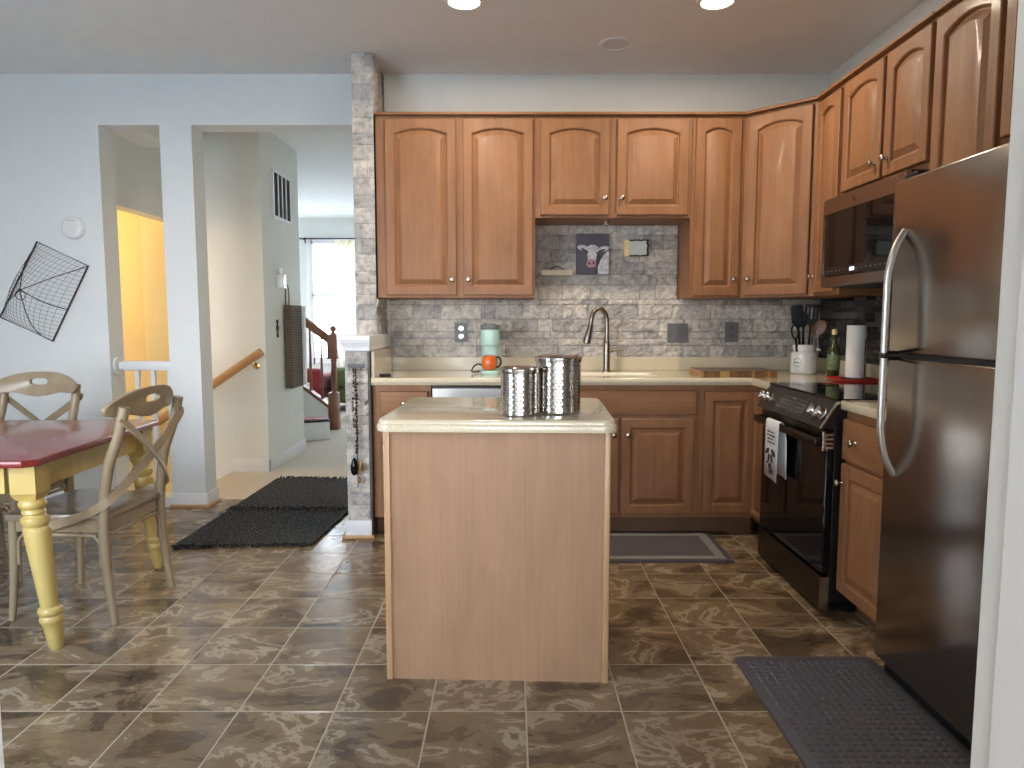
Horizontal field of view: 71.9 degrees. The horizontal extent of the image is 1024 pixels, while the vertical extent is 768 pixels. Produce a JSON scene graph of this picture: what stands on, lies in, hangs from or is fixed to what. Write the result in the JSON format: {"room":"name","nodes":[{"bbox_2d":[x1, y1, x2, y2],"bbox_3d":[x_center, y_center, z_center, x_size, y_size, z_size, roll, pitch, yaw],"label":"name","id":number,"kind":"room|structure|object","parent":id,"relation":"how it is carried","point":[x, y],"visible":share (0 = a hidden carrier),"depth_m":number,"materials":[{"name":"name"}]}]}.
{"room":"kitchen","nodes":[
{"label":"kitchen","id":0,"kind":"room"},
{"bbox_2d":[117,210,150,466],"bbox_3d":[-3.821,0.558,5.452,1.750,5.180,1.210,0,5,0],"label":"wall","id":1,"kind":"structure","parent":0,"point":[129,240],"depth_m":5.82,"materials":[{"name":"paint"}]},
{"bbox_2d":[123,324,149,489],"bbox_3d":[-3.771,0.605,5.913,1.650,2.200,0.100,0,5,0],"label":"wall","id":2,"kind":"structure","parent":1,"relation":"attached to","point":[133,334],"depth_m":5.78,"materials":[{"name":"paint"}]},
{"bbox_2d":[113,132,162,221],"bbox_3d":[-2.596,-1.624,5.099,0.360,0.770,0.910,0,5,0],"label":"wall","id":3,"kind":"structure","parent":0,"point":[137,160],"depth_m":4.98,"materials":[{"name":"paint"}]},
{"bbox_2d":[139,132,268,491],"bbox_3d":[-2.464,0.524,5.814,0.964,5.180,0.121,0,5,0],"label":"wall","id":4,"kind":"structure","parent":0,"point":[231,159],"depth_m":5.64,"materials":[{"name":"paint"}]},
{"bbox_2d":[151,348,263,430],"bbox_3d":[-2.645,0.169,5.673,1.340,0.913,0.096,0,5,0],"label":"stair handrail","id":5,"kind":"object","parent":4,"relation":"attached to","point":[258,353],"visible":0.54,"depth_m":5.61,"materials":[{"name":"brown wood"}]},
{"bbox_2d":[259,132,303,458],"bbox_3d":[-2.041,-0.710,6.132,0.120,2.780,0.980,0,5,0],"label":"wall","id":6,"kind":"structure","parent":0,"point":[280,240],"depth_m":6.01,"materials":[{"name":"paint"}]},
{"bbox_2d":[231,439,305,471],"bbox_3d":[-2.126,0.620,6.248,0.319,0.110,0.994,0,5,0],"label":"baseboard","id":7,"kind":"structure","parent":6,"relation":"attached to","point":[238,465],"depth_m":5.76,"materials":[{"name":"white wood"}]},
{"bbox_2d":[276,320,278,336],"bbox_3d":[-1.975,-0.467,5.949,0.012,0.150,0.052,0,5,0],"label":"hook","id":8,"kind":"object","parent":6,"relation":"attached to","point":[277,321],"visible":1,"depth_m":5.94,"materials":[{"name":"black metal"}]},
{"bbox_2d":[271,167,291,225],"bbox_3d":[-1.974,-1.600,6.062,0.012,0.415,0.475,0,5,0],"label":"air vent","id":9,"kind":"object","parent":6,"relation":"in","point":[281,183],"visible":1,"depth_m":6.04,"materials":[{"name":"white metal"}]},
{"bbox_2d":[276,267,286,287],"bbox_3d":[-1.950,-0.901,5.974,0.060,0.180,0.100,0,5,0],"label":"door chime","id":10,"kind":"object","parent":6,"relation":"attached to","point":[280,278],"visible":1,"depth_m":5.93,"materials":[{"name":"plastic"}]},
{"bbox_2d":[284,284,306,388],"bbox_3d":[-1.925,-0.426,6.284,0.088,0.906,0.340,0,5,0],"label":"wicker basket","id":11,"kind":"object","parent":6,"relation":"hanging from","point":[294,315],"visible":0.94,"depth_m":6.21,"materials":[{"name":"wicker"}]},
{"bbox_2d":[298,218,353,372],"bbox_3d":[-2.692,-1.157,10.972,3.800,2.780,0.120,0,5,0],"label":"wall","id":12,"kind":"structure","parent":0,"point":[308,227],"depth_m":10.81,"materials":[{"name":"paint"}]},
{"bbox_2d":[299,237,353,242],"bbox_3d":[-2.692,-2.197,10.765,1.500,0.090,0.100,0,5,0],"label":"curtain rod","id":13,"kind":"object","parent":12,"relation":"attached to","point":[304,238],"visible":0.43,"depth_m":10.71,"materials":[{"name":"black metal"}]},
{"bbox_2d":[333,240,355,366],"bbox_3d":[-2.392,-1.099,10.825,0.656,2.192,0.075,0,5,0],"label":"window curtain","id":14,"kind":"object","parent":13,"relation":"hanging from","point":[344,249],"visible":0.48,"depth_m":10.79,"materials":[{"name":"white fabric"}]},
{"bbox_2d":[306,237,353,363],"bbox_3d":[-2.652,-1.284,10.938,1.000,1.940,0.125,0,5,0],"label":"window","id":15,"kind":"structure","parent":12,"relation":"in","point":[310,243],"depth_m":10.87,"materials":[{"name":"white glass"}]},
{"bbox_2d":[345,53,387,534],"bbox_3d":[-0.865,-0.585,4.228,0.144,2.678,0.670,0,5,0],"label":"stone wall","id":16,"kind":"structure","parent":0,"point":[366,76],"depth_m":4.12,"materials":[{"name":"grey stone"}]},
{"bbox_2d":[347,364,364,370],"bbox_3d":[-0.869,-0.093,3.921,0.096,0.037,0.041,0,5,0],"label":"hook rail","id":17,"kind":"object","parent":16,"relation":"attached to","point":[349,366],"visible":1,"depth_m":3.93,"materials":[{"name":"grey metal"}]},
{"bbox_2d":[351,368,362,483],"bbox_3d":[-0.870,0.247,3.936,0.069,0.676,0.042,0,5,0],"label":"necklace","id":18,"kind":"object","parent":16,"relation":"attached to","point":[354,464],"visible":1,"depth_m":3.93,"materials":[{"name":"black glass"}]},
{"bbox_2d":[351,458,357,475],"bbox_3d":[-0.883,0.465,3.956,0.042,0.100,0.042,0,5,0],"label":"pendant","id":19,"kind":"object","parent":18,"relation":"attached to","point":[354,464],"depth_m":3.94,"materials":[{"name":"black glass"}]},
{"bbox_2d":[358,461,362,483],"bbox_3d":[-0.851,0.494,3.959,0.031,0.130,0.024,0,5,0],"label":"pendant","id":20,"kind":"object","parent":18,"relation":"attached to","point":[360,463],"depth_m":3.95,"materials":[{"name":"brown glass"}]},
{"bbox_2d":[342,518,374,538],"bbox_3d":[-0.873,0.798,4.344,0.184,0.105,0.696,0,5,0],"label":"baseboard","id":21,"kind":"structure","parent":16,"relation":"attached to","point":[354,529],"depth_m":4.01,"materials":[{"name":"white wood"}]},
{"bbox_2d":[336,333,389,350],"bbox_3d":[-0.876,-0.254,4.243,0.182,0.087,0.700,0,5,0],"label":"cap","id":22,"kind":"object","parent":16,"relation":"attached to","point":[352,342],"visible":0.98,"depth_m":3.92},
{"bbox_2d":[0,74,829,506],"bbox_3d":[-1.049,-0.547,4.633,6.295,2.830,0.214,0,5,0],"label":"wall","id":23,"kind":"structure","parent":0,"point":[57,164],"depth_m":4.53,"materials":[{"name":"paint"}]},
{"bbox_2d":[0,241,88,340],"bbox_3d":[-3.020,-0.585,4.437,0.600,0.645,0.248,0,5,0],"label":"wall decor","id":24,"kind":"object","parent":23,"relation":"hanging from","point":[31,252],"visible":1,"depth_m":4.47,"materials":[{"name":"black metal"}]},
{"bbox_2d":[61,216,85,238],"bbox_3d":[-2.806,-0.998,4.509,0.146,0.146,0.039,0,5,0],"label":"smoke detector","id":25,"kind":"object","parent":23,"relation":"attached to","point":[72,227],"visible":1,"depth_m":4.49,"materials":[{"name":"white plastic"}]},
{"bbox_2d":[3,487,220,507],"bbox_3d":[-3.099,0.764,4.763,2.195,0.095,0.200,0,5,0],"label":"baseboard","id":26,"kind":"structure","parent":23,"relation":"attached to","point":[180,500],"depth_m":4.68,"materials":[{"name":"white wood"}]},
{"bbox_2d":[113,356,174,494],"bbox_3d":[-2.429,0.284,4.723,0.384,0.939,0.124,0,5,0],"label":"guard railing","id":27,"kind":"object","parent":23,"relation":"attached to","point":[119,365],"visible":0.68,"depth_m":4.68,"materials":[{"name":"white wood"}]},
{"bbox_2d":[374,112,535,298],"bbox_3d":[-0.333,-1.066,4.327,0.943,1.077,0.383,0,5,0],"label":"upper cabinet","id":28,"kind":"object","parent":23,"relation":"attached to","point":[455,191],"visible":1,"depth_m":4.17,"materials":[{"name":"brown wood"}]},
{"bbox_2d":[455,323,466,341],"bbox_3d":[-0.329,-0.332,4.546,0.080,0.122,0.010,0,5,0],"label":"wall plate","id":29,"kind":"object","parent":23,"relation":"attached to","point":[460,328],"visible":1,"depth_m":4.54,"materials":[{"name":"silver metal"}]},
{"bbox_2d":[458,326,462,338],"bbox_3d":[-0.329,-0.332,4.542,0.033,0.083,0.002,0,5,0],"label":"socket","id":30,"kind":"object","parent":29,"relation":"attached to","point":[460,328],"depth_m":4.54,"materials":[{"name":"plastic"}]},
{"bbox_2d":[541,266,571,275],"bbox_3d":[0.286,-0.722,4.502,0.196,0.059,0.017,0,5,0],"label":"wooden sign","id":31,"kind":"object","parent":23,"relation":"hanging from","point":[550,272],"visible":1,"depth_m":4.50,"materials":[{"name":"brown wood"}]},
{"bbox_2d":[576,234,608,273],"bbox_3d":[0.512,-0.826,4.490,0.210,0.255,0.026,0,5,0],"label":"picture","id":32,"kind":"object","parent":23,"relation":"attached to","point":[592,250],"visible":1,"depth_m":4.48},
{"bbox_2d":[535,112,693,224],"bbox_3d":[0.600,-1.300,4.305,0.921,0.607,0.383,0,5,0],"label":"upper cabinet","id":33,"kind":"object","parent":23,"relation":"attached to","point":[592,168],"visible":1,"depth_m":4.15,"materials":[{"name":"brown wood"}]},
{"bbox_2d":[623,239,648,256],"bbox_3d":[0.791,-0.864,4.487,0.162,0.109,0.019,0,5,0],"label":"wall plaque","id":34,"kind":"object","parent":23,"relation":"attached to","point":[637,247],"visible":1,"depth_m":4.48,"materials":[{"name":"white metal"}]},
{"bbox_2d":[667,324,687,342],"bbox_3d":[1.065,-0.328,4.545,0.128,0.122,0.012,0,5,0],"label":"wall plate","id":35,"kind":"object","parent":23,"relation":"attached to","point":[676,333],"visible":1,"depth_m":4.54,"materials":[{"name":"grey metal"}]},
{"bbox_2d":[676,112,745,298],"bbox_3d":[1.217,-1.066,4.326,0.311,1.077,0.383,0,5,0],"label":"upper cabinet","id":36,"kind":"object","parent":23,"relation":"attached to","point":[709,251],"visible":1,"depth_m":4.18,"materials":[{"name":"brown wood"}]},
{"bbox_2d":[725,322,737,341],"bbox_3d":[1.411,-0.333,4.545,0.080,0.127,0.010,0,5,0],"label":"wall plate","id":37,"kind":"object","parent":23,"relation":"attached to","point":[731,328],"visible":1,"depth_m":4.54,"materials":[{"name":"grey plastic"}]},
{"bbox_2d":[729,326,733,338],"bbox_3d":[1.411,-0.333,4.541,0.033,0.083,0.002,0,5,0],"label":"socket","id":38,"kind":"object","parent":37,"relation":"attached to","point":[731,328],"depth_m":4.54,"materials":[{"name":"grey plastic"}]},
{"bbox_2d":[733,96,862,298],"bbox_3d":[1.676,-1.054,4.192,0.641,1.077,0.651,0,5,0],"label":"upper cabinet","id":39,"kind":"object","parent":23,"relation":"attached to","point":[780,139],"visible":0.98,"depth_m":4.01,"materials":[{"name":"brown wood"}]},
{"bbox_2d":[0,403,884,767],"bbox_3d":[-1.248,0.720,6.068,6.695,0.064,10.250,0,5,0],"label":"floor","id":40,"kind":"structure","parent":0,"point":[255,657],"depth_m":2.52,"materials":[{"name":"tile"}]},
{"bbox_2d":[0,371,83,582],"bbox_3d":[-2.541,0.438,3.580,0.477,0.966,0.565,0,5,1],"label":"dining chair","id":41,"kind":"object","parent":40,"relation":"on","point":[21,383],"visible":0.59,"depth_m":3.77,"materials":[{"name":"beige wood"}]},
{"bbox_2d":[0,419,163,649],"bbox_3d":[-2.496,0.599,3.046,1.541,0.740,1.064,0,5,-3],"label":"dining table","id":42,"kind":"object","parent":40,"relation":"on","point":[36,454],"visible":0.82,"depth_m":2.75,"materials":[{"name":"yellow wood"}]},
{"bbox_2d":[4,385,183,624],"bbox_3d":[-1.791,0.485,3.072,0.565,0.966,0.477,0,5,5],"label":"dining chair","id":43,"kind":"object","parent":40,"relation":"on","point":[81,511],"visible":0.94,"depth_m":2.93,"materials":[{"name":"beige wood"}]},
{"bbox_2d":[216,460,231,479],"bbox_3d":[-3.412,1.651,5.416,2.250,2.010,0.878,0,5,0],"label":"baseboard","id":44,"kind":"structure","parent":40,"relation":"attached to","point":[226,468],"depth_m":5.76,"materials":[{"name":"beige wood"}]},
{"bbox_2d":[170,475,347,549],"bbox_3d":[-1.435,0.804,4.658,0.880,0.026,1.760,0,5,0],"label":"runner rug","id":45,"kind":"object","parent":40,"relation":"on","point":[300,510],"visible":0.88,"depth_m":4.40,"materials":[{"name":"black fabric"}]},
{"bbox_2d":[304,417,330,440],"bbox_3d":[-2.053,0.466,7.338,0.286,0.207,0.236,-3,6,-28],"label":"storage box","id":46,"kind":"object","parent":40,"relation":"on","point":[313,429],"visible":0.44,"depth_m":7.24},
{"bbox_2d":[304,417,325,420],"bbox_3d":[-2.053,0.358,7.328,0.230,0.008,0.175,-2,6,-20],"label":"magazine","id":47,"kind":"object","parent":46,"relation":"on","point":[305,418],"visible":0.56,"depth_m":7.30,"materials":[{"name":"paper"}]},
{"bbox_2d":[307,368,331,397],"bbox_3d":[-2.953,0.050,9.793,0.880,0.585,0.870,0,5,0],"label":"armchair","id":48,"kind":"object","parent":40,"relation":"on","point":[316,379],"visible":0.25,"depth_m":9.39,"materials":[{"name":"red fabric"}]},
{"bbox_2d":[303,318,347,429],"bbox_3d":[-3.172,-0.904,8.314,2.445,2.764,1.020,0,5,0],"label":"staircase","id":49,"kind":"structure","parent":40,"relation":"on","point":[315,405],"depth_m":7.92,"materials":[{"name":"paint"}]},
{"bbox_2d":[330,367,345,402],"bbox_3d":[-2.033,0.036,9.942,0.880,0.585,0.870,0,5,0],"label":"armchair","id":50,"kind":"object","parent":40,"relation":"on","point":[341,383],"visible":0.13,"depth_m":9.51,"materials":[{"name":"green fabric"}]},
{"bbox_2d":[373,385,431,530],"bbox_3d":[-0.626,0.414,4.314,0.332,0.874,0.645,0,5,0],"label":"base cabinet","id":51,"kind":"object","parent":40,"relation":"on","point":[386,398],"visible":0.16,"depth_m":4.01,"materials":[{"name":"brown wood"}]},
{"bbox_2d":[432,385,500,396],"bbox_3d":[-0.156,0.415,4.326,0.598,0.870,0.602,0,5,0],"label":"dishwasher","id":52,"kind":"object","parent":40,"relation":"on","point":[437,390],"visible":0.15,"depth_m":3.99,"materials":[{"name":"metal"}]},
{"bbox_2d":[377,397,616,682],"bbox_3d":[-0.041,0.543,2.701,0.804,0.914,0.700,0,5,2],"label":"kitchen island","id":53,"kind":"object","parent":40,"relation":"on","point":[497,526],"visible":0.99,"depth_m":2.40,"materials":[{"name":"laminate"}]},
{"bbox_2d":[499,366,539,416],"bbox_3d":[0.026,0.022,2.447,0.139,0.170,0.139,-2,6,-17],"label":"canister","id":54,"kind":"object","parent":53,"relation":"on","point":[519,384],"visible":1,"depth_m":2.39,"materials":[{"name":"metal"}]},
{"bbox_2d":[535,355,581,414],"bbox_3d":[0.165,-0.002,2.510,0.168,0.205,0.168,-2,6,-17],"label":"canister","id":55,"kind":"object","parent":53,"relation":"on","point":[559,376],"visible":0.91,"depth_m":2.44,"materials":[{"name":"metal"}]},
{"bbox_2d":[581,385,699,530],"bbox_3d":[0.608,0.415,4.313,0.920,0.874,0.645,0,5,0],"label":"base cabinet","id":56,"kind":"object","parent":40,"relation":"on","point":[655,442],"visible":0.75,"depth_m":4.02,"materials":[{"name":"brown wood"}]},
{"bbox_2d":[371,347,887,388],"bbox_3d":[0.595,-0.103,4.128,2.778,0.190,0.928,0,5,0],"label":"countertop","id":57,"kind":"structure","parent":56,"relation":"on","point":[406,370],"depth_m":4.47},
{"bbox_2d":[379,373,390,376],"bbox_3d":[-0.732,-0.051,4.073,0.064,0.016,0.044,-2,6,-17],"label":"case","id":58,"kind":"object","parent":57,"relation":"on","point":[386,374],"visible":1,"depth_m":4.05,"materials":[{"name":"black plastic"}]},
{"bbox_2d":[471,323,499,374],"bbox_3d":[-0.163,-0.217,4.305,0.173,0.304,0.203,0,5,0],"label":"coffee maker","id":59,"kind":"object","parent":57,"relation":"on","point":[490,333],"visible":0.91,"depth_m":4.22,"materials":[{"name":"plastic"}]},
{"bbox_2d":[481,355,501,369],"bbox_3d":[-0.132,-0.127,4.264,0.111,0.088,0.096,4,7,36],"label":"mug","id":60,"kind":"object","parent":59,"relation":"on","point":[489,362],"visible":1,"depth_m":4.24,"materials":[{"name":"orange ceramic"}]},
{"bbox_2d":[583,306,623,371],"bbox_3d":[0.573,-0.282,4.442,0.266,0.409,0.067,-1,5,-11],"label":"faucet","id":61,"kind":"object","parent":57,"relation":"on","point":[588,334],"visible":1,"depth_m":4.43,"materials":[{"name":"silver metal"}]},
{"bbox_2d":[581,373,657,375],"bbox_3d":[0.553,0.037,4.261,0.628,0.189,0.323,0,5,0],"label":"sink","id":62,"kind":"object","parent":57,"relation":"in","point":[582,374],"visible":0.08,"depth_m":4.41,"materials":[{"name":"white ceramic"}]},
{"bbox_2d":[689,367,776,377],"bbox_3d":[1.288,-0.068,4.135,0.430,0.039,0.280,0,5,1],"label":"cutting board","id":63,"kind":"object","parent":57,"relation":"on","point":[703,372],"visible":1,"depth_m":4.00,"materials":[{"name":"brown wood"}]},
{"bbox_2d":[790,344,820,373],"bbox_3d":[1.783,-0.152,4.303,0.162,0.176,0.152,0,5,0],"label":"utensil crock","id":64,"kind":"object","parent":57,"relation":"on","point":[804,361],"visible":0.97,"depth_m":4.24,"materials":[{"name":"white ceramic"}]},
{"bbox_2d":[791,324,798,351],"bbox_3d":[1.717,-0.220,4.263,0.072,0.282,0.030,-1,5,-12],"label":"scissors","id":65,"kind":"object","parent":64,"relation":"in","point":[795,325],"visible":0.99,"depth_m":4.25,"materials":[{"name":"black plastic"}]},
{"bbox_2d":[791,305,803,344],"bbox_3d":[1.736,-0.283,4.306,0.081,0.398,0.016,2,6,17],"label":"spatula","id":66,"kind":"object","parent":64,"relation":"in","point":[797,311],"visible":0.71,"depth_m":4.29,"materials":[{"name":"black plastic"}]},
{"bbox_2d":[801,312,807,344],"bbox_3d":[1.783,-0.263,4.330,0.059,0.352,0.020,4,7,40],"label":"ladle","id":67,"kind":"object","parent":64,"relation":"in","point":[803,326],"visible":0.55,"depth_m":4.32,"materials":[{"name":"black plastic"}]},
{"bbox_2d":[804,304,819,344],"bbox_3d":[1.807,-0.282,4.270,0.085,0.402,0.013,2,6,22],"label":"slotted turner","id":68,"kind":"object","parent":64,"relation":"in","point":[809,321],"visible":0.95,"depth_m":4.26,"materials":[{"name":"black plastic"}]},
{"bbox_2d":[809,318,817,344],"bbox_3d":[1.841,-0.243,4.322,0.069,0.316,0.038,0,5,0],"label":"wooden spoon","id":69,"kind":"object","parent":64,"relation":"in","point":[813,330],"visible":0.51,"depth_m":4.32,"materials":[{"name":"brown wood"}]},
{"bbox_2d":[815,320,825,350],"bbox_3d":[1.847,-0.233,4.269,0.092,0.307,0.015,3,6,28],"label":"wooden spoon","id":70,"kind":"object","parent":64,"relation":"in","point":[820,327],"visible":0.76,"depth_m":4.25,"materials":[{"name":"brown wood"}]},
{"bbox_2d":[826,329,839,375],"bbox_3d":[1.778,-0.165,3.900,0.067,0.275,0.067,0,5,0],"label":"oil bottle","id":71,"kind":"object","parent":57,"relation":"on","point":[833,354],"visible":0.89,"depth_m":3.88,"materials":[{"name":"green glass"}]},
{"bbox_2d":[824,376,878,381],"bbox_3d":[1.810,-0.028,3.779,0.264,0.024,0.178,1,5,8],"label":"serving tray","id":72,"kind":"object","parent":57,"relation":"on","point":[832,378],"visible":0.88,"depth_m":3.70,"materials":[{"name":"red ceramic"}]},
{"bbox_2d":[840,323,871,378],"bbox_3d":[1.848,-0.176,3.789,0.150,0.300,0.149,0,5,0],"label":"paper towel holder","id":73,"kind":"object","parent":72,"relation":"on","point":[857,337],"visible":0.98,"depth_m":3.75,"materials":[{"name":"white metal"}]},
{"bbox_2d":[610,531,733,562],"bbox_3d":[0.748,0.889,3.873,0.790,0.009,0.510,0,5,0],"label":"kitchen mat","id":74,"kind":"object","parent":40,"relation":"on","point":[625,546],"visible":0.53,"depth_m":3.82,"materials":[{"name":"grey fabric"}]},
{"bbox_2d":[693,385,756,530],"bbox_3d":[1.236,0.413,4.329,0.335,0.874,0.612,0,5,0],"label":"base cabinet","id":75,"kind":"object","parent":40,"relation":"on","point":[726,411],"visible":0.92,"depth_m":4.03,"materials":[{"name":"brown wood"}]},
{"bbox_2d":[750,386,766,525],"bbox_3d":[1.668,0.451,3.915,0.620,0.874,0.403,0,5,0],"label":"base cabinet","id":76,"kind":"object","parent":40,"relation":"on","point":[757,433],"visible":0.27,"depth_m":3.94,"materials":[{"name":"brown wood"}]},
{"bbox_2d":[754,382,887,611],"bbox_3d":[1.612,0.483,3.327,0.711,0.918,0.764,0,5,0],"label":"range","id":77,"kind":"object","parent":40,"relation":"on","point":[798,535],"visible":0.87,"depth_m":3.15,"materials":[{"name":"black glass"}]},
{"bbox_2d":[764,418,786,482],"bbox_3d":[1.265,0.318,3.390,0.043,0.290,0.200,0,5,0],"label":"tea towel","id":78,"kind":"object","parent":77,"relation":"hanging from","point":[775,461],"visible":0.98,"depth_m":3.38,"materials":[{"name":"white fabric"}]},
{"bbox_2d":[765,448,774,473],"bbox_3d":[1.245,0.373,3.410,0.002,0.123,0.123,0,5,0],"label":"print","id":79,"kind":"object","parent":78,"relation":"attached to","point":[769,452],"depth_m":3.41},
{"bbox_2d":[778,395,807,412],"bbox_3d":[1.307,0.091,3.293,0.031,0.054,0.272,0,5,0],"label":"control panel","id":80,"kind":"object","parent":77,"relation":"attached to","point":[787,403],"depth_m":3.28,"materials":[{"name":"black metal"}]},
{"bbox_2d":[770,382,887,401],"bbox_3d":[1.651,0.032,3.286,0.628,0.012,0.764,0,5,0],"label":"cooktop","id":81,"kind":"object","parent":77,"relation":"in","point":[813,391],"depth_m":3.29,"materials":[{"name":"black glass"}]},
{"bbox_2d":[735,656,970,767],"bbox_3d":[1.064,1.050,2.084,0.498,0.015,1.020,0,5,0],"label":"mat","id":82,"kind":"object","parent":40,"relation":"on","point":[832,711],"visible":1,"depth_m":2.20,"materials":[{"name":"grey rubber"}]},
{"bbox_2d":[833,411,885,631],"bbox_3d":[1.651,0.559,2.746,0.652,0.874,0.400,0,5,0],"label":"base cabinet","id":83,"kind":"object","parent":40,"relation":"on","point":[861,483],"visible":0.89,"depth_m":2.76,"materials":[{"name":"brown wood"}]},
{"bbox_2d":[841,400,886,421],"bbox_3d":[1.666,0.063,2.677,0.633,0.125,0.442,0,5,0],"label":"countertop","id":84,"kind":"structure","parent":83,"relation":"on","point":[868,408],"depth_m":2.77,"materials":[{"name":"beige stone"}]},
{"bbox_2d":[874,142,1009,751],"bbox_3d":[1.598,0.194,2.071,0.737,1.725,0.760,0,5,0],"label":"refrigerator","id":85,"kind":"object","parent":40,"relation":"on","point":[944,260],"visible":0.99,"depth_m":2.14,"materials":[{"name":"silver metal"}]},
{"bbox_2d":[0,0,924,217],"bbox_3d":[-1.298,-2.116,5.806,6.795,0.080,10.250,0,5,0],"label":"ceiling","id":86,"kind":"structure","parent":0,"point":[37,36],"depth_m":3.84,"materials":[{"name":"paint"}]},
{"bbox_2d":[444,0,483,10],"bbox_3d":[-0.233,-1.853,3.425,0.196,0.006,0.196,0,5,0],"label":"recessed light","id":87,"kind":"object","parent":86,"relation":"in","point":[460,5],"visible":1,"depth_m":3.46,"materials":[{"name":"white"}]},
{"bbox_2d":[599,37,633,50],"bbox_3d":[0.585,-1.901,3.952,0.196,0.008,0.196,0,5,0],"label":"ceiling speaker","id":88,"kind":"object","parent":86,"relation":"in","point":[613,43],"visible":1,"depth_m":3.94},
{"bbox_2d":[696,0,737,10],"bbox_3d":[0.995,-1.853,3.424,0.196,0.006,0.196,0,5,0],"label":"recessed light","id":89,"kind":"object","parent":86,"relation":"in","point":[707,5],"visible":1,"depth_m":3.46,"materials":[{"name":"white"}]},
{"bbox_2d":[818,0,946,365],"bbox_3d":[2.036,-0.394,2.699,0.121,2.780,3.750,0,5,0],"label":"wall","id":90,"kind":"structure","parent":0,"point":[835,318],"depth_m":3.98,"materials":[{"name":"paint"}]},
{"bbox_2d":[806,77,891,295],"bbox_3d":[1.809,-1.011,3.731,0.373,1.077,0.310,0,5,0],"label":"upper cabinet","id":91,"kind":"object","parent":90,"relation":"attached to","point":[831,106],"visible":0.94,"depth_m":3.72,"materials":[{"name":"brown wood"}]},
{"bbox_2d":[840,11,940,193],"bbox_3d":[1.809,-1.199,3.170,0.373,0.601,0.766,0,5,0],"label":"upper cabinet","id":92,"kind":"object","parent":90,"relation":"attached to","point":[888,97],"visible":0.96,"depth_m":3.09,"materials":[{"name":"brown wood"}]},
{"bbox_2d":[821,169,928,287],"bbox_3d":[1.778,-0.675,3.220,0.399,0.441,0.752,0,5,0],"label":"microwave","id":93,"kind":"object","parent":92,"relation":"attached to","point":[859,224],"visible":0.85,"depth_m":3.22,"materials":[{"name":"silver metal"}]},
{"bbox_2d":[929,0,1007,169],"bbox_3d":[1.808,-0.908,2.609,0.373,1.077,0.402,0,5,0],"label":"upper cabinet","id":94,"kind":"object","parent":90,"relation":"attached to","point":[971,34],"visible":0.3,"depth_m":2.57,"materials":[{"name":"brown wood"}]},
{"bbox_2d":[1000,0,1018,143],"bbox_3d":[1.808,-1.087,1.998,0.373,0.609,0.780,0,5,0],"label":"upper cabinet","id":95,"kind":"object","parent":90,"relation":"attached to","point":[1012,11],"visible":0.6,"depth_m":2.35,"materials":[{"name":"brown wood"}]},
{"bbox_3d":[-1.102,-0.227,0.894,6.195,2.780,0.120,0,5,0],"label":"wall","id":96,"kind":"structure","parent":0,"visible":0},
{"bbox_2d":[0,0,1023,767],"bbox_3d":[-0.036,0.117,0.922,1.537,2.090,0.135,0,5,0],"label":"door frame","id":97,"kind":"structure","parent":96,"relation":"in","point":[998,717],"depth_m":0.94,"materials":[{"name":"white paint"}]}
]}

